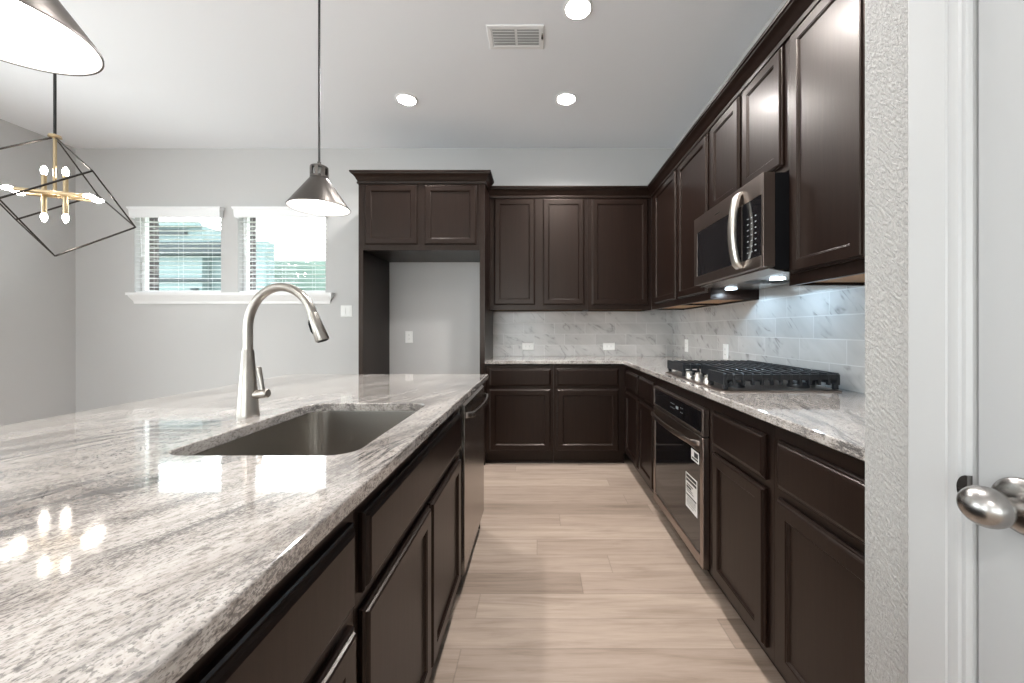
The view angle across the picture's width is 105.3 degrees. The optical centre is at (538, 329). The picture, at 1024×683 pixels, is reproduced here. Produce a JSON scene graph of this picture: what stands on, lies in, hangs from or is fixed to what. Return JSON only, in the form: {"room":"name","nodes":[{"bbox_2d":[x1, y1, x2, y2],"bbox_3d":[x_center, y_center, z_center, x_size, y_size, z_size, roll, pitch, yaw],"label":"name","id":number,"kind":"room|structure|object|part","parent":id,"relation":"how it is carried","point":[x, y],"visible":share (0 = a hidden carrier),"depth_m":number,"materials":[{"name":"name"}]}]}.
{"room":"kitchen","nodes":[
{"label":"kitchen","id":0,"kind":"room"},
{"bbox_2d":[0,119,75,425],"bbox_3d":[-4.820,-0.341,-0.295,0.120,3.048,8.850,0,0,0],"label":"wall","id":1,"kind":"structure","parent":0,"point":[38,288],"depth_m":3.70,"materials":[{"name":"grey paint"}]},
{"bbox_2d":[149,218,255,289],"bbox_3d":[-1.688,-0.341,4.202,6.384,3.048,0.135,0,0,0],"label":"wall","id":2,"kind":"structure","parent":0,"point":[150,219],"depth_m":4.22,"materials":[{"name":"brick"}]},
{"bbox_2d":[76,148,672,411],"bbox_3d":[-1.688,-0.341,4.070,6.384,3.048,0.120,0,0,0],"label":"wall","id":3,"kind":"structure","parent":0,"point":[127,351],"depth_m":4.01,"materials":[{"name":"grey paint"}]},
{"bbox_2d":[142,218,220,290],"bbox_3d":[-3.710,-0.802,4.106,0.890,0.850,0.043,0,0,0],"label":"window","id":4,"kind":"structure","parent":3,"relation":"in","point":[143,219],"depth_m":4.08,"materials":[{"name":"white plastic"}]},
{"bbox_2d":[126,206,224,291],"bbox_3d":[-3.700,-0.814,4.010,0.950,0.867,0.130,0,0,0],"label":"window blind","id":5,"kind":"object","parent":4,"relation":"attached to","point":[140,212],"visible":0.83,"depth_m":4.02,"materials":[{"name":"white plastic"}]},
{"bbox_3d":[-3.710,-0.777,4.047,0.002,0.760,0.056,0,0,0],"label":"ladder cord","id":6,"kind":"part","parent":5,"relation":"part of","materials":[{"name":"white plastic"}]},
{"bbox_3d":[-3.710,-0.390,4.047,0.878,0.019,0.054,0,0,0],"label":"rail","id":7,"kind":"part","parent":5,"relation":"part of","materials":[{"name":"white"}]},
{"bbox_3d":[-3.405,-0.777,4.047,0.002,0.760,0.056,0,0,0],"label":"ladder cord","id":8,"kind":"part","parent":5,"relation":"part of","materials":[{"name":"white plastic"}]},
{"bbox_2d":[125,292,333,303],"bbox_3d":[-3.143,-0.322,3.979,2.085,0.110,0.062,0,0,0],"label":"trim","id":9,"kind":"structure","parent":3,"relation":"attached to","point":[136,297],"depth_m":3.98,"materials":[{"name":"white wood"}]},
{"bbox_2d":[243,218,325,290],"bbox_3d":[-2.640,-0.802,4.106,0.900,0.850,0.043,0,0,0],"label":"window","id":10,"kind":"structure","parent":3,"relation":"in","point":[244,219],"depth_m":4.08,"materials":[{"name":"white plastic"}]},
{"bbox_2d":[231,206,327,291],"bbox_3d":[-2.630,-0.814,4.010,0.960,0.867,0.130,0,0,0],"label":"window blind","id":11,"kind":"object","parent":10,"relation":"attached to","point":[239,211],"visible":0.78,"depth_m":4.02,"materials":[{"name":"white plastic"}]},
{"bbox_3d":[-2.640,-0.390,4.047,0.888,0.019,0.054,0,0,0],"label":"rail","id":12,"kind":"part","parent":11,"relation":"part of","materials":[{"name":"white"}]},
{"bbox_3d":[-2.330,-0.777,4.047,0.002,0.760,0.056,0,0,0],"label":"ladder cord","id":13,"kind":"part","parent":11,"relation":"part of","materials":[{"name":"white fabric"}]},
{"bbox_2d":[341,305,351,316],"bbox_3d":[-1.973,-0.192,4.005,0.118,0.118,0.009,0,0,0],"label":"light switch","id":14,"kind":"object","parent":3,"relation":"attached to","point":[346,310],"visible":1,"depth_m":4.00,"materials":[{"name":"white plastic"}]},
{"bbox_2d":[405,331,412,342],"bbox_3d":[-1.330,0.075,4.006,0.078,0.120,0.008,0,0,0],"label":"wall outlet","id":15,"kind":"object","parent":3,"relation":"attached to","point":[408,334],"visible":1,"depth_m":4.00,"materials":[{"name":"white plastic"}]},
{"bbox_2d":[489,198,586,310],"bbox_3d":[-0.002,-0.725,3.844,0.930,1.074,0.326,0,0,0],"label":"upper cabinet","id":16,"kind":"object","parent":3,"relation":"attached to","point":[538,246],"visible":1,"depth_m":3.69,"materials":[{"name":"brown wood"}]},
{"bbox_3d":[-0.227,-0.737,3.691,0.387,1.004,0.019,0,0,0],"label":"door","id":17,"kind":"part","parent":16,"relation":"part of","materials":[{"name":"brown wood"}]},
{"bbox_3d":[0.238,-0.737,3.691,0.392,1.004,0.019,0,0,0],"label":"door","id":18,"kind":"part","parent":16,"relation":"part of","materials":[{"name":"brown wood"}]},
{"bbox_2d":[489,0,820,197],"bbox_3d":[0.458,-1.296,2.444,1.534,0.098,2.722,0,0,-7],"label":"crown molding","id":19,"kind":"structure","parent":16,"relation":"attached to","point":[793,13],"depth_m":2.37,"materials":[{"name":"brown wood"}]},
{"bbox_2d":[493,312,672,355],"bbox_3d":[0.455,0.042,4.005,1.841,0.452,0.008,0,0,0],"label":"tile backsplash","id":20,"kind":"structure","parent":3,"relation":"attached to","point":[551,333],"depth_m":4.00,"materials":[{"name":"tile"}]},
{"bbox_2d":[522,343,533,349],"bbox_3d":[-0.110,0.171,3.997,0.118,0.074,0.008,0,0,0],"label":"wall outlet","id":21,"kind":"object","parent":20,"relation":"attached to","point":[525,346],"visible":1,"depth_m":4.00,"materials":[{"name":"white plastic"}]},
{"bbox_2d":[603,343,614,349],"bbox_3d":[0.722,0.171,3.997,0.118,0.074,0.008,0,0,0],"label":"wall outlet","id":22,"kind":"object","parent":20,"relation":"attached to","point":[606,346],"visible":1,"depth_m":4.00,"materials":[{"name":"white plastic"}]},
{"bbox_2d":[586,198,650,310],"bbox_3d":[0.768,-0.725,3.844,0.608,1.074,0.326,0,0,0],"label":"upper cabinet","id":23,"kind":"object","parent":3,"relation":"attached to","point":[618,229],"visible":0.92,"depth_m":3.69,"materials":[{"name":"brown wood"}]},
{"bbox_2d":[0,0,782,147],"bbox_3d":[-1.688,-1.915,-0.335,6.544,0.100,8.930,0,0,0],"label":"ceiling","id":24,"kind":"structure","parent":0,"point":[175,73],"depth_m":2.86,"materials":[{"name":"white paint"}]},
{"bbox_2d":[0,0,103,75],"bbox_3d":[-0.859,-1.170,0.612,0.238,1.390,0.238,0,0,0],"label":"pendant light","id":25,"kind":"object","parent":24,"relation":"hanging from","point":[39,35],"visible":1,"depth_m":0.69,"materials":[{"name":"grey metal"}]},
{"bbox_3d":[-0.859,-0.546,0.612,0.059,0.088,0.059,0,0,0],"label":"bulb","id":26,"kind":"part","parent":25,"relation":"part of","materials":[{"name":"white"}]},
{"bbox_2d":[0,74,135,256],"bbox_3d":[-3.350,-1.185,2.700,0.766,1.360,0.750,0,0,0],"label":"chandelier","id":27,"kind":"object","parent":24,"relation":"hanging from","point":[43,192],"visible":0.88,"depth_m":2.69,"materials":[{"name":"grey metal"}]},
{"bbox_3d":[-3.505,-0.936,2.572,0.062,0.034,0.033,0,0,-25],"label":"candle bulb","id":28,"kind":"part","parent":27,"relation":"part of","materials":[{"name":"white glass"}]},
{"bbox_3d":[-3.408,-0.773,2.688,0.034,0.062,0.033,0,0,0],"label":"candle bulb","id":29,"kind":"part","parent":27,"relation":"part of","materials":[{"name":"white glass"}]},
{"bbox_3d":[-3.408,-1.099,2.688,0.034,0.062,0.033,0,0,0],"label":"candle bulb","id":30,"kind":"part","parent":27,"relation":"part of","materials":[{"name":"white glass"}]},
{"bbox_3d":[-3.348,-1.125,2.700,0.020,0.418,0.020,0,0,0],"label":"stem","id":31,"kind":"part","parent":27,"relation":"part of","materials":[{"name":"gold metal"}]},
{"bbox_3d":[-3.348,-1.595,2.700,0.016,0.501,0.016,0,0,0],"label":"hanging rod","id":32,"kind":"part","parent":27,"relation":"part of","materials":[{"name":"black metal"}]},
{"bbox_3d":[-3.288,-0.773,2.712,0.034,0.062,0.033,0,0,0],"label":"candle bulb","id":33,"kind":"part","parent":27,"relation":"part of","materials":[{"name":"white glass"}]},
{"bbox_3d":[-3.288,-1.099,2.712,0.034,0.062,0.033,0,0,0],"label":"candle bulb","id":34,"kind":"part","parent":27,"relation":"part of","materials":[{"name":"white glass"}]},
{"bbox_3d":[-3.149,-0.936,2.737,0.062,0.034,0.033,0,0,-25],"label":"candle bulb","id":35,"kind":"part","parent":27,"relation":"part of","materials":[{"name":"white glass"}]},
{"bbox_3d":[-3.192,-0.936,2.828,0.062,0.034,0.033,0,0,-25],"label":"candle bulb","id":36,"kind":"part","parent":27,"relation":"part of","materials":[{"name":"white glass"}]},
{"bbox_2d":[286,0,350,216],"bbox_3d":[-0.922,-1.188,1.640,0.238,1.355,0.238,0,0,0],"label":"pendant light","id":37,"kind":"object","parent":24,"relation":"hanging from","point":[316,195],"visible":1,"depth_m":1.63,"materials":[{"name":"grey metal"}]},
{"bbox_3d":[-0.922,-0.573,1.640,0.238,0.125,0.238,0,0,0],"label":"lamp shade","id":38,"kind":"part","parent":37,"relation":"part of","materials":[{"name":"grey metal"}]},
{"bbox_3d":[-0.922,-1.273,1.640,0.009,1.144,0.009,0,0,0],"label":"stem","id":39,"kind":"part","parent":37,"relation":"part of","materials":[{"name":"black metal"}]},
{"bbox_2d":[395,93,417,105],"bbox_3d":[-1.068,-1.861,3.160,0.176,0.008,0.176,0,0,0],"label":"recessed light","id":40,"kind":"object","parent":24,"relation":"in","point":[406,99],"visible":1,"depth_m":3.15,"materials":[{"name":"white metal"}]},
{"bbox_2d":[486,25,543,48],"bbox_3d":[-0.143,-1.857,2.486,0.358,0.016,0.204,0,0,0],"label":"ceiling vent","id":41,"kind":"object","parent":24,"relation":"in","point":[499,36],"visible":1,"depth_m":2.48,"materials":[{"name":"white metal"}]},
{"bbox_2d":[555,92,576,105],"bbox_3d":[0.223,-1.861,3.150,0.176,0.008,0.176,0,0,0],"label":"recessed light","id":42,"kind":"object","parent":24,"relation":"in","point":[565,98],"visible":1,"depth_m":3.14,"materials":[{"name":"white metal"}]},
{"bbox_2d":[563,0,592,20],"bbox_3d":[0.229,-1.861,2.262,0.176,0.008,0.176,0,0,0],"label":"recessed light","id":43,"kind":"object","parent":24,"relation":"in","point":[575,10],"visible":1,"depth_m":2.27,"materials":[{"name":"white metal"}]},
{"bbox_2d":[429,453,785,682],"bbox_3d":[-1.688,1.233,-0.335,6.544,0.100,8.930,0,0,0],"label":"floor","id":44,"kind":"structure","parent":0,"point":[575,572],"depth_m":1.72,"materials":[{"name":"brown wood"}]},
{"bbox_2d":[176,511,355,682],"bbox_3d":[-0.630,0.747,0.389,0.609,0.872,0.677,0,0,0],"label":"base cabinet","id":45,"kind":"object","parent":44,"relation":"on","point":[301,630],"visible":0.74,"depth_m":0.54,"materials":[{"name":"brown wood"}]},
{"bbox_2d":[0,374,487,682],"bbox_3d":[-0.905,0.284,1.192,1.201,0.030,2.343,0,0,0],"label":"countertop","id":46,"kind":"structure","parent":45,"relation":"on","point":[127,553],"depth_m":0.57,"materials":[{"name":"white stone"}]},
{"bbox_2d":[235,283,328,417],"bbox_3d":[-0.795,0.061,1.215,0.282,0.415,0.062,0,0,0],"label":"kitchen faucet","id":47,"kind":"object","parent":46,"relation":"on","point":[249,395],"visible":1,"depth_m":1.20,"materials":[{"name":"silver metal"}]},
{"bbox_3d":[-0.866,0.156,1.215,0.027,0.080,0.016,0,0,0],"label":"lever","id":48,"kind":"part","parent":47,"relation":"part of","materials":[{"name":"silver metal"}]},
{"bbox_2d":[194,411,416,454],"bbox_3d":[-0.612,0.412,1.133,0.476,0.226,0.646,0,0,0],"label":"sink","id":49,"kind":"object","parent":46,"relation":"in","point":[323,432],"visible":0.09,"depth_m":1.42,"materials":[{"name":"silver metal"}]},
{"bbox_3d":[-0.336,0.797,0.390,0.019,0.521,0.639,0,0,0],"label":"door","id":50,"kind":"part","parent":45,"relation":"part of","materials":[{"name":"brown wood"}]},
{"bbox_2d":[353,407,460,682],"bbox_3d":[-0.630,0.747,1.214,0.609,0.872,0.972,0,0,0],"label":"base cabinet","id":51,"kind":"object","parent":44,"relation":"on","point":[407,529],"visible":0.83,"depth_m":1.02,"materials":[{"name":"brown wood"}]},
{"bbox_3d":[-0.336,0.797,0.972,0.019,0.521,0.451,0,0,0],"label":"door","id":52,"kind":"part","parent":51,"relation":"part of","materials":[{"name":"brown wood"}]},
{"bbox_3d":[-0.336,0.426,1.198,0.019,0.153,0.904,0,0,0],"label":"drawer","id":53,"kind":"part","parent":51,"relation":"part of","materials":[{"name":"brown wood"}]},
{"bbox_3d":[-0.336,0.797,1.428,0.019,0.521,0.444,0,0,0],"label":"door","id":54,"kind":"part","parent":51,"relation":"part of","materials":[{"name":"brown wood"}]},
{"bbox_2d":[349,170,493,464],"bbox_3d":[-1.019,-0.095,3.677,1.217,2.555,0.660,0,0,0],"label":"tall cabinet","id":55,"kind":"object","parent":44,"relation":"on","point":[405,215],"visible":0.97,"depth_m":3.40,"materials":[{"name":"brown wood"}]},
{"bbox_3d":[-1.551,-0.062,3.705,0.040,2.490,0.603,0,0,0],"label":"panel","id":56,"kind":"part","parent":55,"relation":"part of","materials":[{"name":"brown wood"}]},
{"bbox_3d":[-1.283,-1.000,3.394,0.454,0.519,0.019,0,0,0],"label":"door","id":57,"kind":"part","parent":55,"relation":"part of","materials":[{"name":"brown wood"}]},
{"bbox_3d":[-1.019,-1.323,3.677,1.217,0.098,0.660,0,0,0],"label":"crown","id":58,"kind":"part","parent":55,"relation":"part of","materials":[{"name":"brown wood"}]},
{"bbox_3d":[-0.766,-1.000,3.394,0.451,0.519,0.019,0,0,0],"label":"door","id":59,"kind":"part","parent":55,"relation":"part of","materials":[{"name":"brown wood"}]},
{"bbox_3d":[-0.490,-0.062,3.705,0.046,2.490,0.603,0,0,0],"label":"panel","id":60,"kind":"part","parent":55,"relation":"part of","materials":[{"name":"brown wood"}]},
{"bbox_2d":[456,385,487,593],"bbox_3d":[-0.596,0.752,2.012,0.648,0.862,0.600,0,0,0],"label":"dishwasher","id":61,"kind":"object","parent":44,"relation":"on","point":[471,450],"visible":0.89,"depth_m":1.89,"materials":[{"name":"silver metal"}]},
{"bbox_3d":[-0.302,0.383,2.012,0.060,0.028,0.540,0,0,0],"label":"handle","id":62,"kind":"part","parent":61,"relation":"part of","materials":[{"name":"silver metal"}]},
{"bbox_2d":[485,364,553,462],"bbox_3d":[-0.168,0.747,3.701,0.598,0.872,0.611,0,0,0],"label":"base cabinet","id":63,"kind":"object","parent":44,"relation":"on","point":[519,409],"visible":0.97,"depth_m":3.40,"materials":[{"name":"brown wood"}]},
{"bbox_3d":[-0.162,0.416,3.405,0.537,0.150,0.019,0,0,0],"label":"drawer","id":64,"kind":"part","parent":63,"relation":"part of","materials":[{"name":"brown wood"}]},
{"bbox_3d":[-0.162,0.788,3.405,0.537,0.539,0.019,0,0,0],"label":"door","id":65,"kind":"part","parent":63,"relation":"part of","materials":[{"name":"brown wood"}]},
{"bbox_2d":[553,364,625,462],"bbox_3d":[0.448,0.747,3.701,0.632,0.872,0.611,0,0,0],"label":"base cabinet","id":66,"kind":"object","parent":44,"relation":"on","point":[589,399],"visible":0.91,"depth_m":3.40,"materials":[{"name":"brown wood"}]},
{"bbox_3d":[0.430,0.416,3.405,0.540,0.150,0.019,0,0,0],"label":"drawer","id":67,"kind":"part","parent":66,"relation":"part of","materials":[{"name":"brown wood"}]},
{"bbox_3d":[0.430,0.788,3.405,0.540,0.539,0.019,0,0,0],"label":"door","id":68,"kind":"part","parent":66,"relation":"part of","materials":[{"name":"brown wood"}]},
{"bbox_2d":[625,365,648,485],"bbox_3d":[1.063,0.747,3.177,0.635,0.872,0.472,0,0,0],"label":"base cabinet","id":69,"kind":"object","parent":44,"relation":"on","point":[632,398],"visible":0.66,"depth_m":3.13,"materials":[{"name":"brown wood"}]},
{"bbox_3d":[0.755,0.424,3.163,0.019,0.150,0.405,0,0,0],"label":"drawer","id":70,"kind":"part","parent":69,"relation":"part of","materials":[{"name":"brown wood"}]},
{"bbox_3d":[0.755,0.793,3.163,0.019,0.530,0.405,0,0,0],"label":"door","id":71,"kind":"part","parent":69,"relation":"part of","materials":[{"name":"brown wood"}]},
{"bbox_2d":[639,371,656,493],"bbox_3d":[1.063,0.747,2.737,0.635,0.872,0.404,0,0,0],"label":"base cabinet","id":72,"kind":"object","parent":44,"relation":"on","point":[646,381],"visible":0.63,"depth_m":2.72,"materials":[{"name":"brown wood"}]},
{"bbox_3d":[0.755,0.793,2.740,0.019,0.530,0.356,0,0,0],"label":"door","id":73,"kind":"part","parent":72,"relation":"part of","materials":[{"name":"brown wood"}]},
{"bbox_3d":[0.755,0.424,2.740,0.019,0.150,0.356,0,0,0],"label":"drawer","id":74,"kind":"part","parent":72,"relation":"part of","materials":[{"name":"brown wood"}]},
{"bbox_2d":[656,378,726,597],"bbox_3d":[1.073,0.747,2.125,0.616,0.872,0.819,0,0,0],"label":"base cabinet","id":75,"kind":"object","parent":44,"relation":"on","point":[705,402],"visible":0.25,"depth_m":1.75,"materials":[{"name":"brown wood"}]},
{"bbox_2d":[485,356,864,461],"bbox_3d":[0.458,0.284,2.352,1.849,0.030,3.313,0,0,0],"label":"countertop","id":76,"kind":"structure","parent":75,"relation":"on","point":[834,420],"depth_m":1.44,"materials":[{"name":"white stone"}]},
{"bbox_2d":[665,360,841,391],"bbox_3d":[1.050,0.228,2.058,0.530,0.080,0.765,0,0,0],"label":"gas cooktop","id":77,"kind":"object","parent":76,"relation":"in","point":[722,375],"visible":1,"depth_m":1.78,"materials":[{"name":"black metal"}]},
{"bbox_3d":[0.819,0.243,2.122,0.040,0.032,0.040,0,0,0],"label":"control knob","id":78,"kind":"part","parent":77,"relation":"part of","materials":[{"name":"silver metal"}]},
{"bbox_3d":[0.819,0.243,2.006,0.040,0.032,0.040,0,0,0],"label":"control knob","id":79,"kind":"part","parent":77,"relation":"part of","materials":[{"name":"silver metal"}]},
{"bbox_3d":[0.900,0.248,1.773,0.070,0.023,0.070,0,0,0],"label":"burner","id":80,"kind":"part","parent":77,"relation":"part of","materials":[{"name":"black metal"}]},
{"bbox_3d":[1.180,0.248,1.773,0.090,0.023,0.090,0,0,0],"label":"burner","id":81,"kind":"part","parent":77,"relation":"part of","materials":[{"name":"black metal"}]},
{"bbox_2d":[651,386,708,569],"bbox_3d":[1.006,0.716,2.120,0.649,0.718,0.750,0,0,0],"label":"oven","id":82,"kind":"object","parent":75,"relation":"in","point":[681,425],"visible":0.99,"depth_m":1.98,"materials":[{"name":"black"}]},
{"bbox_3d":[0.711,0.520,2.120,0.060,0.026,0.680,0,0,0],"label":"handle","id":83,"kind":"part","parent":82,"relation":"part of","materials":[{"name":"silver metal"}]},
{"bbox_3d":[0.751,0.794,2.120,0.024,0.466,0.686,0,0,0],"label":"door glass","id":84,"kind":"part","parent":82,"relation":"part of","materials":[{"name":"black glass"}]},
{"bbox_3d":[0.750,0.419,2.120,0.026,0.096,0.714,0,0,0],"label":"panel glass","id":85,"kind":"part","parent":82,"relation":"part of","materials":[{"name":"black glass"}]},
{"bbox_3d":[0.750,0.418,2.120,0.029,0.122,0.750,0,0,0],"label":"control panel","id":86,"kind":"part","parent":82,"relation":"part of","materials":[{"name":"black glass"}]},
{"bbox_2d":[686,473,695,509],"bbox_3d":[0.738,0.789,1.885,0.001,0.148,0.123,0,0,0],"label":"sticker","id":87,"kind":"object","parent":82,"relation":"attached to","point":[690,479],"depth_m":1.89,"materials":[{"name":"white paper"}]},
{"bbox_2d":[692,452,697,461],"bbox_3d":[0.738,0.597,1.840,0.001,0.036,0.072,0,0,0],"label":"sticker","id":88,"kind":"object","parent":82,"relation":"attached to","point":[694,454],"depth_m":1.84,"materials":[{"name":"white paper"}]},
{"bbox_2d":[713,400,787,682],"bbox_3d":[1.063,0.747,1.490,0.635,0.872,0.450,0,0,0],"label":"base cabinet","id":89,"kind":"object","parent":44,"relation":"on","point":[743,443],"visible":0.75,"depth_m":1.42,"materials":[{"name":"brown wood"}]},
{"bbox_3d":[0.755,0.424,1.491,0.019,0.150,0.386,0,0,0],"label":"drawer","id":90,"kind":"part","parent":89,"relation":"part of","materials":[{"name":"brown wood"}]},
{"bbox_3d":[0.755,0.793,1.491,0.019,0.530,0.386,0,0,0],"label":"door","id":91,"kind":"part","parent":89,"relation":"part of","materials":[{"name":"brown wood"}]},
{"bbox_2d":[775,426,864,682],"bbox_3d":[1.063,0.747,0.982,0.635,0.872,0.564,0,0,0],"label":"base cabinet","id":92,"kind":"object","parent":44,"relation":"on","point":[820,489],"visible":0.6,"depth_m":1.05,"materials":[{"name":"brown wood"}]},
{"bbox_3d":[0.755,0.424,1.016,0.019,0.150,0.432,0,0,0],"label":"drawer","id":93,"kind":"part","parent":92,"relation":"part of","materials":[{"name":"brown wood"}]},
{"bbox_2d":[673,0,863,310],"bbox_3d":[1.444,-0.341,2.412,0.120,3.048,3.437,0,0,0],"label":"wall","id":94,"kind":"structure","parent":0,"point":[783,2],"depth_m":2.73,"materials":[{"name":"grey paint"}]},
{"bbox_2d":[652,169,715,309],"bbox_3d":[1.218,-0.725,3.347,0.327,1.074,0.702,0,0,0],"label":"upper cabinet","id":95,"kind":"object","parent":94,"relation":"attached to","point":[664,201],"visible":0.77,"depth_m":3.29,"materials":[{"name":"brown wood"}]},
{"bbox_3d":[1.063,-0.737,3.288,0.019,1.004,0.545,0,0,0],"label":"door","id":96,"kind":"part","parent":95,"relation":"part of","materials":[{"name":"brown wood"}]},
{"bbox_2d":[677,130,758,304],"bbox_3d":[1.218,-0.725,2.713,0.327,1.074,0.562,0,0,0],"label":"upper cabinet","id":97,"kind":"object","parent":94,"relation":"attached to","point":[694,173],"visible":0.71,"depth_m":2.71,"materials":[{"name":"brown wood"}]},
{"bbox_3d":[1.063,-0.737,2.713,0.019,1.004,0.517,0,0,0],"label":"door","id":98,"kind":"part","parent":97,"relation":"part of","materials":[{"name":"brown wood"}]},
{"bbox_2d":[711,39,788,207],"bbox_3d":[1.218,-0.974,2.050,0.327,0.577,0.762,0,0,0],"label":"upper cabinet","id":99,"kind":"object","parent":94,"relation":"attached to","point":[750,139],"visible":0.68,"depth_m":1.91,"materials":[{"name":"brown wood"}]},
{"bbox_3d":[1.063,-0.978,2.232,0.019,0.522,0.336,0,0,0],"label":"door","id":100,"kind":"part","parent":99,"relation":"part of","materials":[{"name":"brown wood"}]},
{"bbox_2d":[694,172,788,289],"bbox_3d":[1.143,-0.461,2.051,0.457,0.436,0.746,0,0,0],"label":"microwave oven","id":101,"kind":"object","parent":99,"relation":"attached to","point":[742,242],"visible":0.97,"depth_m":1.85,"materials":[{"name":"silver metal"}]},
{"bbox_3d":[0.993,-0.456,2.118,0.048,0.266,0.522,0,0,0],"label":"door glass","id":102,"kind":"part","parent":101,"relation":"part of","materials":[{"name":"black glass"}]},
{"bbox_3d":[0.993,-0.476,2.140,0.051,0.406,0.568,0,0,0],"label":"microwave door","id":103,"kind":"part","parent":101,"relation":"part of","materials":[{"name":"black glass"}]},
{"bbox_3d":[0.948,-0.473,1.873,0.066,0.361,0.052,0,0,0],"label":"handle","id":104,"kind":"part","parent":101,"relation":"part of","materials":[{"name":"silver metal"}]},
{"bbox_3d":[1.175,-0.259,2.051,0.357,0.028,0.726,0,0,0],"label":"underside panel","id":105,"kind":"part","parent":101,"relation":"part of","materials":[{"name":"silver metal"}]},
{"bbox_3d":[0.993,-0.456,1.774,0.049,0.266,0.160,0,0,0],"label":"control panel","id":106,"kind":"part","parent":101,"relation":"part of","materials":[{"name":"black glass"}]},
{"bbox_3d":[0.993,-0.476,1.766,0.051,0.406,0.176,0,0,0],"label":"control frame","id":107,"kind":"part","parent":101,"relation":"part of","materials":[{"name":"silver metal"}]},
{"bbox_3d":[1.063,-0.978,1.865,0.019,0.522,0.330,0,0,0],"label":"door","id":108,"kind":"part","parent":99,"relation":"part of","materials":[{"name":"brown wood"}]},
{"bbox_2d":[673,284,864,392],"bbox_3d":[1.379,0.006,2.353,0.008,0.526,3.314,0,0,0],"label":"tile backsplash","id":109,"kind":"structure","parent":94,"relation":"attached to","point":[822,328],"depth_m":2.14,"materials":[{"name":"tile"}]},
{"bbox_2d":[685,339,687,351],"bbox_3d":[1.371,0.148,3.620,0.008,0.115,0.074,0,0,0],"label":"wall outlet","id":110,"kind":"object","parent":109,"relation":"attached to","point":[686,340],"visible":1,"depth_m":3.61,"materials":[{"name":"white plastic"}]},
{"bbox_2d":[723,344,727,359],"bbox_3d":[1.371,0.163,2.860,0.008,0.115,0.074,0,0,0],"label":"wall outlet","id":111,"kind":"object","parent":109,"relation":"attached to","point":[725,346],"visible":0.98,"depth_m":2.85,"materials":[{"name":"white plastic"}]},
{"bbox_2d":[789,0,864,285],"bbox_3d":[1.218,-0.725,1.457,0.327,1.074,0.424,0,0,0],"label":"upper cabinet","id":112,"kind":"object","parent":94,"relation":"attached to","point":[827,50],"visible":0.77,"depth_m":1.44,"materials":[{"name":"brown wood"}]},
{"bbox_2d":[865,0,907,682],"bbox_3d":[1.042,-0.341,-2.014,0.924,3.048,5.413,0,0,0],"label":"wall","id":113,"kind":"structure","parent":0,"point":[886,21],"depth_m":0.65,"materials":[{"name":"grey paint"}]},
{"bbox_2d":[908,0,978,682],"bbox_3d":[0.570,-0.127,0.090,0.018,2.620,1.009,0,0,0],"label":"trim","id":114,"kind":"structure","parent":113,"relation":"attached to","point":[943,35],"depth_m":0.55,"materials":[{"name":"grey"}]},
{"bbox_3d":[0.567,0.211,0.519,0.007,0.038,0.014,0,0,0],"label":"strike plate","id":115,"kind":"part","parent":114,"relation":"part of","materials":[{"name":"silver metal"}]},
{"bbox_2d":[956,0,1023,682],"bbox_3d":[0.541,-0.082,0.092,0.076,2.510,0.832,0,0,0],"label":"door","id":116,"kind":"structure","parent":113,"relation":"in","point":[996,504],"depth_m":0.48,"materials":[{"name":"grey paint"}]},
{"bbox_3d":[0.533,0.208,0.458,0.058,0.047,0.051,0,0,0],"label":"knob","id":117,"kind":"part","parent":116,"relation":"part of","materials":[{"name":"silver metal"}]},
{"label":"outside","id":118,"kind":"structure","parent":0,"visible":0},
{"bbox_3d":[-6.000,1.358,10.155,20.000,0.250,11.690,0,0,0],"label":"ground","id":119,"kind":"structure","parent":118,"visible":0},
{"bbox_2d":[159,223,273,289],"bbox_3d":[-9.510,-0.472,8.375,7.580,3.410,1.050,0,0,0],"label":"neighbor house","id":120,"kind":"structure","parent":119,"relation":"on","point":[160,224],"depth_m":8.00,"materials":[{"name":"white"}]},
{"bbox_2d":[274,260,325,289],"bbox_3d":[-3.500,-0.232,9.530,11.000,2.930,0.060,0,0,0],"label":"tree","id":121,"kind":"object","parent":119,"relation":"on","point":[275,263],"visible":0.02,"depth_m":9.50,"materials":[{"name":"green plant"}]}
]}

